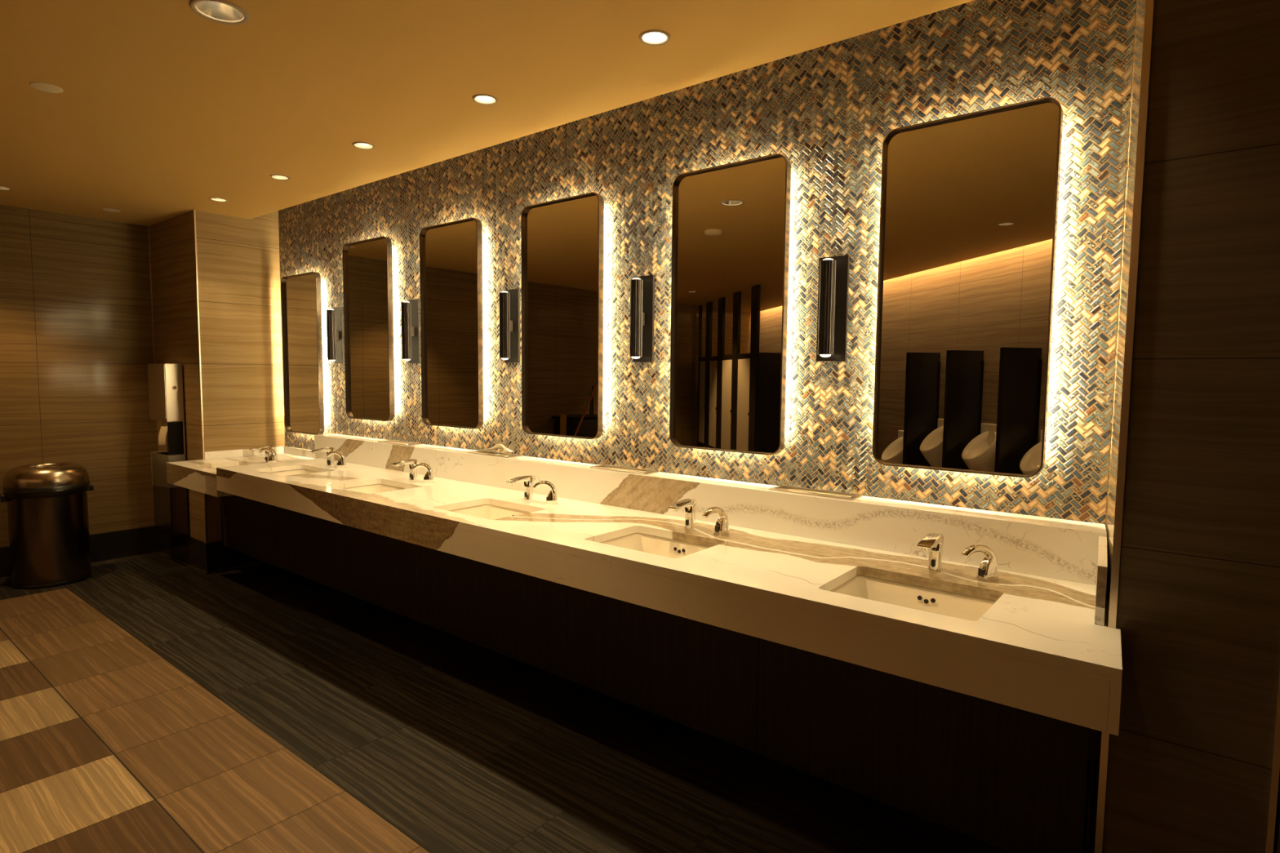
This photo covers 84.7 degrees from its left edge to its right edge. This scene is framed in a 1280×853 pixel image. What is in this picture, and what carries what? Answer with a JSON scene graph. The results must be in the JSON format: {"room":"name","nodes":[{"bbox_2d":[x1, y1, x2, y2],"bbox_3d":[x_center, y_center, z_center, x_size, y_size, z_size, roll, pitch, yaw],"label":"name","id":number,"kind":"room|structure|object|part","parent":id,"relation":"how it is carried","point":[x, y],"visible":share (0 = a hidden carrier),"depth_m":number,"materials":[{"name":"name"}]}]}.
{"room":"public restroom","nodes":[
{"label":"public restroom","id":0,"kind":"room"},
{"bbox_2d":[0,204,159,577],"bbox_3d":[-6.685,-0.212,2.579,0.100,2.990,9.800,4,5,39],"label":"wall","id":1,"kind":"structure","parent":0,"point":[77,350],"depth_m":5.42,"materials":[{"name":"brown wood"}]},
{"bbox_2d":[0,525,161,579],"bbox_3d":[-6.591,1.153,2.724,0.012,0.222,8.200,4,5,39],"label":"baseboard","id":2,"kind":"structure","parent":1,"relation":"attached to","point":[106,546],"depth_m":5.67,"materials":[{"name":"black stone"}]},
{"bbox_2d":[147,226,155,363],"bbox_3d":[-4.009,-1.078,5.762,0.006,1.112,0.008,4,5,39],"label":"trim","id":3,"kind":"structure","parent":1,"relation":"attached to","point":[148,226],"depth_m":5.76,"materials":[{"name":"gold metal"}]},
{"bbox_2d":[0,0,973,226],"bbox_3d":[-3.504,-1.260,0.004,8.059,0.125,9.078,4,5,39],"label":"ceiling","id":4,"kind":"structure","parent":0,"point":[163,108],"depth_m":2.81,"materials":[{"name":"brown paint"}]},
{"bbox_2d":[0,185,12,190],"bbox_3d":[-4.134,-1.557,4.530,0.120,0.036,0.120,4,5,39],"label":"recessed light","id":5,"kind":"object","parent":4,"relation":"in","point":[2,188],"visible":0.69,"depth_m":4.57,"materials":[{"name":"beige"}]},
{"bbox_2d":[209,197,227,201],"bbox_3d":[-2.879,-1.566,4.798,0.108,0.036,0.108,4,5,39],"label":"recessed light","id":6,"kind":"object","parent":4,"relation":"in","point":[216,199],"visible":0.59,"depth_m":4.82,"materials":[{"name":"beige glass"}]},
{"bbox_2d":[189,0,249,25],"bbox_3d":[-1.366,-1.382,2.282,0.170,0.070,0.170,4,5,39],"label":"recessed light","id":7,"kind":"object","parent":4,"relation":"in","point":[221,11],"visible":0.99,"depth_m":2.33,"materials":[{"name":"beige"}]},
{"bbox_2d":[270,173,289,180],"bbox_3d":[-2.170,-1.517,4.231,0.108,0.036,0.108,4,5,39],"label":"recessed light","id":8,"kind":"object","parent":4,"relation":"in","point":[282,177],"visible":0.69,"depth_m":4.26,"materials":[{"name":"beige glass"}]},
{"bbox_2d":[352,141,374,149],"bbox_3d":[-1.427,-1.465,3.624,0.108,0.036,0.108,4,5,39],"label":"recessed light","id":9,"kind":"object","parent":4,"relation":"in","point":[363,145],"visible":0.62,"depth_m":3.65,"materials":[{"name":"beige glass"}]},
{"bbox_2d":[471,93,497,105],"bbox_3d":[-0.662,-1.411,2.999,0.108,0.036,0.108,4,5,39],"label":"recessed light","id":10,"kind":"object","parent":4,"relation":"in","point":[482,99],"visible":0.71,"depth_m":3.03,"materials":[{"name":"beige glass"}]},
{"bbox_2d":[639,29,670,45],"bbox_3d":[0.051,-1.363,2.435,0.108,0.036,0.108,4,5,39],"label":"recessed light","id":11,"kind":"object","parent":4,"relation":"in","point":[645,37],"visible":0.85,"depth_m":2.47,"materials":[{"name":"beige glass"}]},
{"bbox_2d":[0,552,1087,852],"bbox_3d":[-3.947,1.530,-0.350,8.210,0.001,11.111,4,5,39],"label":"floor","id":12,"kind":"structure","parent":0,"point":[157,703],"depth_m":2.88,"materials":[{"name":"tile"}]},
{"bbox_2d":[0,462,93,589],"bbox_3d":[-4.278,0.699,5.088,0.480,0.843,0.480,-1,4,-16],"label":"trash can","id":13,"kind":"object","parent":12,"relation":"on","point":[47,504],"visible":1,"depth_m":4.92,"materials":[{"name":"grey metal"}]},
{"bbox_3d":[-4.275,0.343,5.061,0.476,0.129,0.476,4,5,39],"label":"domed lid","id":14,"kind":"part","parent":13,"relation":"part of","materials":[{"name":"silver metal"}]},
{"bbox_2d":[149,209,284,573],"bbox_3d":[-3.451,-0.414,5.745,0.969,2.980,0.597,4,5,39],"label":"wall pier","id":15,"kind":"object","parent":12,"relation":"on","point":[238,261],"visible":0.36,"depth_m":5.40,"materials":[{"name":"brown wood"}]},
{"bbox_2d":[147,363,188,537],"bbox_3d":[-3.706,0.176,5.512,0.377,1.333,0.122,4,5,39],"label":"dispenser","id":16,"kind":"object","parent":15,"relation":"attached to","point":[165,380],"visible":1,"depth_m":5.42,"materials":[{"name":"silver metal"}]},
{"bbox_3d":[-3.739,-0.275,5.434,0.362,0.413,0.005,4,5,39],"label":"cabinet door","id":17,"kind":"part","parent":16,"relation":"part of","materials":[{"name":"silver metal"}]},
{"bbox_2d":[158,421,167,447],"bbox_3d":[-3.693,0.062,5.454,0.223,0.216,0.035,4,5,39],"label":"paper towel","id":18,"kind":"object","parent":16,"relation":"hanging from","point":[163,430],"visible":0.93,"depth_m":5.46,"materials":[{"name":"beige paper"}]},
{"bbox_3d":[-3.565,0.093,5.393,0.004,0.260,0.102,4,5,39],"label":"panel","id":19,"kind":"part","parent":16,"relation":"part of","materials":[{"name":"black plastic"}]},
{"bbox_2d":[160,533,208,574],"bbox_3d":[-3.645,0.966,5.603,0.970,0.222,0.012,4,5,39],"label":"baseboard","id":20,"kind":"object","parent":15,"relation":"attached to","point":[190,550],"visible":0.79,"depth_m":5.53,"materials":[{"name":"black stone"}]},
{"bbox_2d":[204,543,207,573],"bbox_3d":[-3.272,0.998,5.293,0.007,0.234,0.007,4,5,39],"label":"trim","id":21,"kind":"structure","parent":20,"relation":"attached to","point":[205,544],"depth_m":5.29,"materials":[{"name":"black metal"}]},
{"bbox_2d":[193,209,207,542],"bbox_3d":[-3.260,-0.350,5.210,0.009,2.468,0.009,4,5,39],"label":"trim","id":22,"kind":"structure","parent":15,"relation":"attached to","point":[194,215],"depth_m":5.20,"materials":[{"name":"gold metal"}]},
{"bbox_2d":[278,0,1137,848],"bbox_3d":[-0.947,-0.281,4.126,6.910,3.000,0.001,4,5,39],"label":"wall","id":23,"kind":"structure","parent":0,"point":[830,109],"depth_m":2.79,"materials":[{"name":"tile"}]},
{"bbox_2d":[207,540,262,572],"bbox_3d":[-3.083,0.976,5.538,0.012,0.222,0.590,4,5,39],"label":"baseboard","id":24,"kind":"structure","parent":23,"relation":"attached to","point":[220,557],"depth_m":5.39,"materials":[{"name":"black stone"}]},
{"bbox_2d":[166,445,315,497],"bbox_3d":[-2.805,0.307,5.116,0.899,0.204,0.842,4,5,39],"label":"countertop","id":25,"kind":"structure","parent":23,"relation":"attached to","point":[198,476],"depth_m":5.07,"materials":[{"name":"stone"}]},
{"bbox_2d":[248,445,271,462],"bbox_3d":[-2.759,0.203,5.109,0.046,0.119,0.146,4,5,39],"label":"faucet","id":26,"kind":"object","parent":25,"relation":"on","point":[268,454],"visible":0.79,"depth_m":5.13,"materials":[{"name":"silver metal"}]},
{"bbox_3d":[-2.759,0.157,5.105,0.046,0.027,0.145,4,5,39],"label":"spout","id":27,"kind":"part","parent":26,"relation":"part of","materials":[{"name":"silver metal"}]},
{"bbox_2d":[258,447,277,462],"bbox_3d":[-2.697,0.208,5.091,0.121,0.112,0.048,0,4,-6],"label":"soap dispenser","id":28,"kind":"object","parent":25,"relation":"on","point":[273,458],"visible":0.95,"depth_m":5.08,"materials":[{"name":"silver metal"}]},
{"bbox_2d":[283,446,315,458],"bbox_3d":[-2.578,0.210,5.455,0.777,0.056,0.020,4,5,39],"label":"backsplash","id":29,"kind":"structure","parent":23,"relation":"attached to","point":[287,450],"depth_m":5.53,"materials":[{"name":"stone"}]},
{"bbox_2d":[280,271,324,435],"bbox_3d":[-2.567,-0.549,5.365,0.558,1.205,0.066,4,5,39],"label":"wall mirror","id":30,"kind":"object","parent":23,"relation":"attached to","point":[301,293],"visible":0.98,"depth_m":5.34,"materials":[{"name":"beige mirror"}]},
{"bbox_2d":[326,306,344,363],"bbox_3d":[-2.204,-0.657,5.051,0.120,0.404,0.090,4,5,39],"label":"wall sconce","id":31,"kind":"object","parent":23,"relation":"attached to","point":[335,316],"visible":1,"depth_m":5.04,"materials":[{"name":"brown metal"}]},
{"bbox_2d":[342,235,395,421],"bbox_3d":[-1.834,-0.649,4.769,0.558,1.205,0.066,4,5,39],"label":"wall mirror","id":32,"kind":"object","parent":23,"relation":"attached to","point":[367,266],"visible":1,"depth_m":4.75,"materials":[{"name":"beige mirror"}]},
{"bbox_2d":[400,298,420,363],"bbox_3d":[-1.471,-0.606,4.464,0.120,0.404,0.090,4,5,39],"label":"wall sconce","id":33,"kind":"object","parent":23,"relation":"attached to","point":[411,312],"visible":1,"depth_m":4.45,"materials":[{"name":"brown metal"}]},
{"bbox_2d":[419,217,483,429],"bbox_3d":[-1.120,-0.600,4.197,0.558,1.205,0.066,4,5,39],"label":"wall mirror","id":34,"kind":"object","parent":23,"relation":"attached to","point":[451,253],"visible":1,"depth_m":4.18,"materials":[{"name":"beige mirror"}]},
{"bbox_2d":[498,288,520,362],"bbox_3d":[-0.735,-0.556,3.875,0.120,0.404,0.090,4,5,39],"label":"wall sconce","id":35,"kind":"object","parent":23,"relation":"attached to","point":[508,300],"visible":1,"depth_m":3.86,"materials":[{"name":"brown metal"}]},
{"bbox_2d":[520,191,604,439],"bbox_3d":[-0.399,-0.550,3.620,0.558,1.205,0.066,4,5,39],"label":"wall mirror","id":36,"kind":"object","parent":23,"relation":"attached to","point":[562,239],"visible":1,"depth_m":3.60,"materials":[{"name":"beige mirror"}]},
{"bbox_2d":[629,275,654,362],"bbox_3d":[-0.008,-0.506,3.294,0.120,0.404,0.090,4,5,39],"label":"wall sconce","id":37,"kind":"object","parent":23,"relation":"attached to","point":[642,287],"visible":1,"depth_m":3.28,"materials":[{"name":"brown metal"}]},
{"bbox_2d":[314,433,1106,585],"bbox_3d":[-0.440,0.372,3.662,4.809,0.376,0.150,4,5,39],"label":"backsplash","id":38,"kind":"structure","parent":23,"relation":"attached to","point":[1063,549],"depth_m":2.73,"materials":[{"name":"stone"}]},
{"bbox_2d":[377,440,422,445],"bbox_3d":[-1.556,0.105,4.551,0.345,0.012,0.106,4,5,39],"label":"frame","id":39,"kind":"object","parent":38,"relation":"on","point":[397,442],"visible":0.96,"depth_m":4.54,"materials":[{"name":"silver metal"}]},
{"bbox_2d":[467,450,522,457],"bbox_3d":[-0.820,0.156,3.962,0.345,0.012,0.106,4,5,39],"label":"frame","id":40,"kind":"object","parent":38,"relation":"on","point":[484,452],"visible":0.98,"depth_m":3.95,"materials":[{"name":"silver metal"}]},
{"bbox_2d":[590,464,658,474],"bbox_3d":[-0.079,0.207,3.369,0.345,0.012,0.106,4,5,39],"label":"frame","id":41,"kind":"object","parent":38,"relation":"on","point":[600,467],"visible":0.99,"depth_m":3.36,"materials":[{"name":"silver metal"}]},
{"bbox_2d":[216,457,1122,736],"bbox_3d":[-0.627,0.447,3.276,4.808,0.147,0.691,4,5,39],"label":"countertop","id":42,"kind":"structure","parent":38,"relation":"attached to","point":[1040,649],"depth_m":2.22,"materials":[{"name":"stone"}]},
{"bbox_2d":[268,469,319,475],"bbox_3d":[-2.183,0.379,4.432,0.485,0.148,0.375,4,5,39],"label":"sink basin","id":43,"kind":"object","parent":42,"relation":"in","point":[287,473],"visible":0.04,"depth_m":4.63,"materials":[{"name":"beige ceramic"}]},
{"bbox_2d":[310,447,334,466],"bbox_3d":[-2.084,0.201,4.613,0.046,0.119,0.146,4,5,39],"label":"faucet","id":44,"kind":"object","parent":42,"relation":"on","point":[330,461],"visible":0.98,"depth_m":4.63,"materials":[{"name":"silver metal"}]},
{"bbox_3d":[-2.084,0.155,4.609,0.046,0.027,0.145,4,5,39],"label":"spout","id":45,"kind":"part","parent":44,"relation":"part of","materials":[{"name":"silver metal"}]},
{"bbox_2d":[326,450,346,467],"bbox_3d":[-1.964,0.211,4.542,0.121,0.112,0.048,0,4,-6],"label":"soap dispenser","id":46,"kind":"object","parent":42,"relation":"on","point":[341,463],"visible":1,"depth_m":4.53,"materials":[{"name":"silver metal"}]},
{"bbox_2d":[342,484,406,493],"bbox_3d":[-1.451,0.429,3.846,0.485,0.148,0.375,4,5,39],"label":"sink basin","id":47,"kind":"object","parent":42,"relation":"in","point":[375,488],"visible":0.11,"depth_m":4.05,"materials":[{"name":"beige ceramic"}]},
{"bbox_2d":[391,458,417,479],"bbox_3d":[-1.343,0.252,4.020,0.046,0.119,0.146,4,5,39],"label":"faucet","id":48,"kind":"object","parent":42,"relation":"on","point":[413,473],"visible":0.98,"depth_m":4.04,"materials":[{"name":"silver metal"}]},
{"bbox_3d":[-1.343,0.206,4.016,0.046,0.027,0.145,4,5,39],"label":"spout","id":49,"kind":"part","parent":48,"relation":"part of","materials":[{"name":"silver metal"}]},
{"bbox_2d":[412,462,434,483],"bbox_3d":[-1.225,0.260,3.965,0.121,0.112,0.048,0,4,-3],"label":"soap dispenser","id":50,"kind":"object","parent":42,"relation":"on","point":[428,477],"visible":1,"depth_m":3.95,"materials":[{"name":"silver metal"}]},
{"bbox_2d":[448,504,530,519],"bbox_3d":[-0.694,0.481,3.240,0.485,0.148,0.375,4,5,39],"label":"sink basin","id":51,"kind":"object","parent":42,"relation":"in","point":[491,512],"visible":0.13,"depth_m":3.44,"materials":[{"name":"beige ceramic"}]},
{"bbox_2d":[506,475,533,500],"bbox_3d":[-0.582,0.303,3.421,0.046,0.119,0.146,4,5,39],"label":"faucet","id":52,"kind":"object","parent":42,"relation":"on","point":[527,479],"visible":1,"depth_m":3.44,"materials":[{"name":"silver metal"}]},
{"bbox_3d":[-0.582,0.257,3.417,0.046,0.027,0.145,4,5,39],"label":"spout","id":53,"kind":"part","parent":52,"relation":"part of","materials":[{"name":"silver metal"}]},
{"bbox_2d":[533,480,558,504],"bbox_3d":[-0.452,0.313,3.350,0.121,0.112,0.048,0,4,-1],"label":"soap dispenser","id":54,"kind":"object","parent":42,"relation":"on","point":[552,498],"visible":1,"depth_m":3.33,"materials":[{"name":"silver metal"}]},
{"bbox_2d":[220,494,1089,852],"bbox_3d":[-0.996,0.798,3.621,5.608,0.522,0.040,4,5,39],"label":"base panel","id":55,"kind":"object","parent":42,"relation":"attached to","point":[1011,780],"visible":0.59,"depth_m":2.49,"materials":[{"name":"brown wood"}]},
{"bbox_3d":[-2.837,0.697,5.082,0.903,0.475,0.018,4,5,39],"label":"panel","id":56,"kind":"part","parent":55,"relation":"part of","materials":[{"name":"brown wood"}]},
{"bbox_3d":[-2.121,0.722,4.508,0.927,0.522,0.018,4,5,39],"label":"panel","id":57,"kind":"part","parent":55,"relation":"part of","materials":[{"name":"brown wood"}]},
{"bbox_3d":[-1.396,0.772,3.928,0.927,0.522,0.018,4,5,39],"label":"panel","id":58,"kind":"part","parent":55,"relation":"part of","materials":[{"name":"brown wood"}]},
{"bbox_3d":[-0.671,0.822,3.347,0.927,0.522,0.018,4,5,39],"label":"panel","id":59,"kind":"part","parent":55,"relation":"part of","materials":[{"name":"brown wood"}]},
{"bbox_3d":[0.056,0.872,2.765,0.932,0.522,0.018,4,5,39],"label":"panel","id":60,"kind":"part","parent":55,"relation":"part of","materials":[{"name":"brown wood"}]},
{"bbox_3d":[0.803,0.923,2.168,0.977,0.522,0.018,4,5,39],"label":"panel","id":61,"kind":"part","parent":55,"relation":"part of","materials":[{"name":"brown wood"}]},
{"bbox_2d":[599,533,711,558],"bbox_3d":[0.054,0.532,2.642,0.485,0.148,0.375,4,5,39],"label":"sink basin","id":62,"kind":"object","parent":42,"relation":"in","point":[661,546],"visible":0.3,"depth_m":2.82,"materials":[{"name":"beige ceramic"}]},
{"bbox_2d":[667,498,697,529],"bbox_3d":[0.171,0.356,2.804,0.046,0.119,0.146,4,5,39],"label":"faucet","id":63,"kind":"object","parent":42,"relation":"on","point":[690,504],"visible":1,"depth_m":2.82,"materials":[{"name":"silver metal"}]},
{"bbox_3d":[0.170,0.310,2.800,0.046,0.027,0.145,4,5,39],"label":"spout","id":64,"kind":"part","parent":63,"relation":"part of","materials":[{"name":"silver metal"}]},
{"bbox_2d":[702,506,729,536],"bbox_3d":[0.293,0.366,2.728,0.121,0.112,0.048,-2,5,-29],"label":"soap dispenser","id":65,"kind":"object","parent":42,"relation":"on","point":[722,526],"visible":1,"depth_m":2.72,"materials":[{"name":"silver metal"}]},
{"bbox_2d":[830,575,996,621],"bbox_3d":[0.787,0.583,2.055,0.485,0.148,0.375,4,5,39],"label":"sink basin","id":66,"kind":"object","parent":42,"relation":"in","point":[962,606],"visible":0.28,"depth_m":2.19,"materials":[{"name":"beige ceramic"}]},
{"bbox_2d":[916,532,943,572],"bbox_3d":[0.919,0.406,2.220,0.046,0.119,0.146,4,5,39],"label":"faucet","id":67,"kind":"object","parent":42,"relation":"on","point":[933,543],"visible":1,"depth_m":2.24,"materials":[{"name":"silver metal"}]},
{"bbox_3d":[0.919,0.360,2.216,0.046,0.027,0.145,4,5,39],"label":"spout","id":68,"kind":"part","parent":67,"relation":"part of","materials":[{"name":"silver metal"}]},
{"bbox_2d":[960,543,998,582],"bbox_3d":[1.042,0.416,2.155,0.121,0.112,0.048,0,4,-9],"label":"soap dispenser","id":69,"kind":"object","parent":42,"relation":"on","point":[988,571],"visible":1,"depth_m":2.14,"materials":[{"name":"silver metal"}]},
{"bbox_2d":[1094,536,1107,626],"bbox_3d":[1.270,0.414,1.933,0.021,0.150,0.404,3,5,33],"label":"end splash","id":70,"kind":"object","parent":42,"relation":"on","point":[1102,561],"visible":1,"depth_m":1.77,"materials":[{"name":"stone"}]},
{"bbox_2d":[768,485,862,499],"bbox_3d":[0.685,0.259,2.757,0.345,0.012,0.106,4,5,39],"label":"frame","id":71,"kind":"object","parent":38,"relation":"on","point":[853,496],"visible":0.99,"depth_m":2.75,"materials":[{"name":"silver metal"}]},
{"bbox_2d":[788,488,850,497],"bbox_3d":[0.695,0.292,2.752,0.275,0.055,0.066,4,5,39],"label":"towel stack","id":72,"kind":"object","parent":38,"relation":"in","point":[788,489],"visible":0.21,"depth_m":2.77,"materials":[{"name":"beige"}]},
{"bbox_3d":[-0.810,0.189,3.956,0.275,0.055,0.066,4,5,39],"label":"towel stack","id":73,"kind":"object","parent":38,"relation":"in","visible":0},
{"bbox_2d":[476,444,512,452],"bbox_3d":[-0.815,0.118,3.948,0.260,0.060,0.082,4,5,39],"label":"paper towel","id":74,"kind":"object","parent":73,"relation":"on","point":[497,446],"visible":1,"depth_m":3.90,"materials":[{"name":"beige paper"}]},
{"bbox_2d":[669,153,791,455],"bbox_3d":[0.377,-0.497,3.000,0.558,1.205,0.066,4,5,39],"label":"wall mirror","id":75,"kind":"object","parent":23,"relation":"attached to","point":[731,222],"visible":1,"depth_m":2.97,"materials":[{"name":"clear mirror"}]},
{"bbox_2d":[816,254,849,361],"bbox_3d":[0.726,-0.456,2.706,0.120,0.404,0.090,4,5,39],"label":"wall sconce","id":76,"kind":"object","parent":23,"relation":"attached to","point":[833,271],"visible":1,"depth_m":2.69,"materials":[{"name":"brown metal"}]},
{"bbox_2d":[871,97,1062,477],"bbox_3d":[1.105,-0.447,2.417,0.558,1.205,0.066,4,5,39],"label":"wall mirror","id":77,"kind":"object","parent":23,"relation":"attached to","point":[970,202],"visible":1,"depth_m":2.39,"materials":[{"name":"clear mirror"}]},
{"bbox_2d":[1082,760,1090,850],"bbox_3d":[-0.717,1.083,4.023,5.578,0.300,0.012,4,5,39],"label":"baseboard","id":78,"kind":"structure","parent":23,"relation":"attached to","point":[1088,761],"depth_m":2.28,"materials":[{"name":"black wood"}]},
{"bbox_2d":[1087,0,1279,852],"bbox_3d":[1.520,-0.090,1.929,0.392,2.990,0.750,4,5,39],"label":"wall","id":79,"kind":"structure","parent":0,"point":[1190,758],"depth_m":1.63,"materials":[{"name":"brown wood"}]},
{"bbox_2d":[1094,0,1154,852],"bbox_3d":[1.186,0.067,1.725,0.016,2.702,0.012,4,5,39],"label":"trim","id":80,"kind":"structure","parent":79,"relation":"attached to","point":[1148,14],"depth_m":1.71,"materials":[{"name":"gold metal"}]},
{"bbox_2d":[1272,770,1279,852],"bbox_3d":[2.088,-0.051,1.474,1.044,2.990,0.750,4,5,39],"label":"wall","id":81,"kind":"structure","parent":0,"point":[1277,833],"depth_m":1.61,"materials":[{"name":"brown wood"}]},
{"bbox_2d":[1265,673,1279,852],"bbox_3d":[1.435,0.084,1.526,0.012,2.702,0.010,4,5,39],"label":"trim","id":82,"kind":"structure","parent":81,"relation":"attached to","point":[1276,758],"depth_m":1.58,"materials":[{"name":"brown wood"}]}
]}

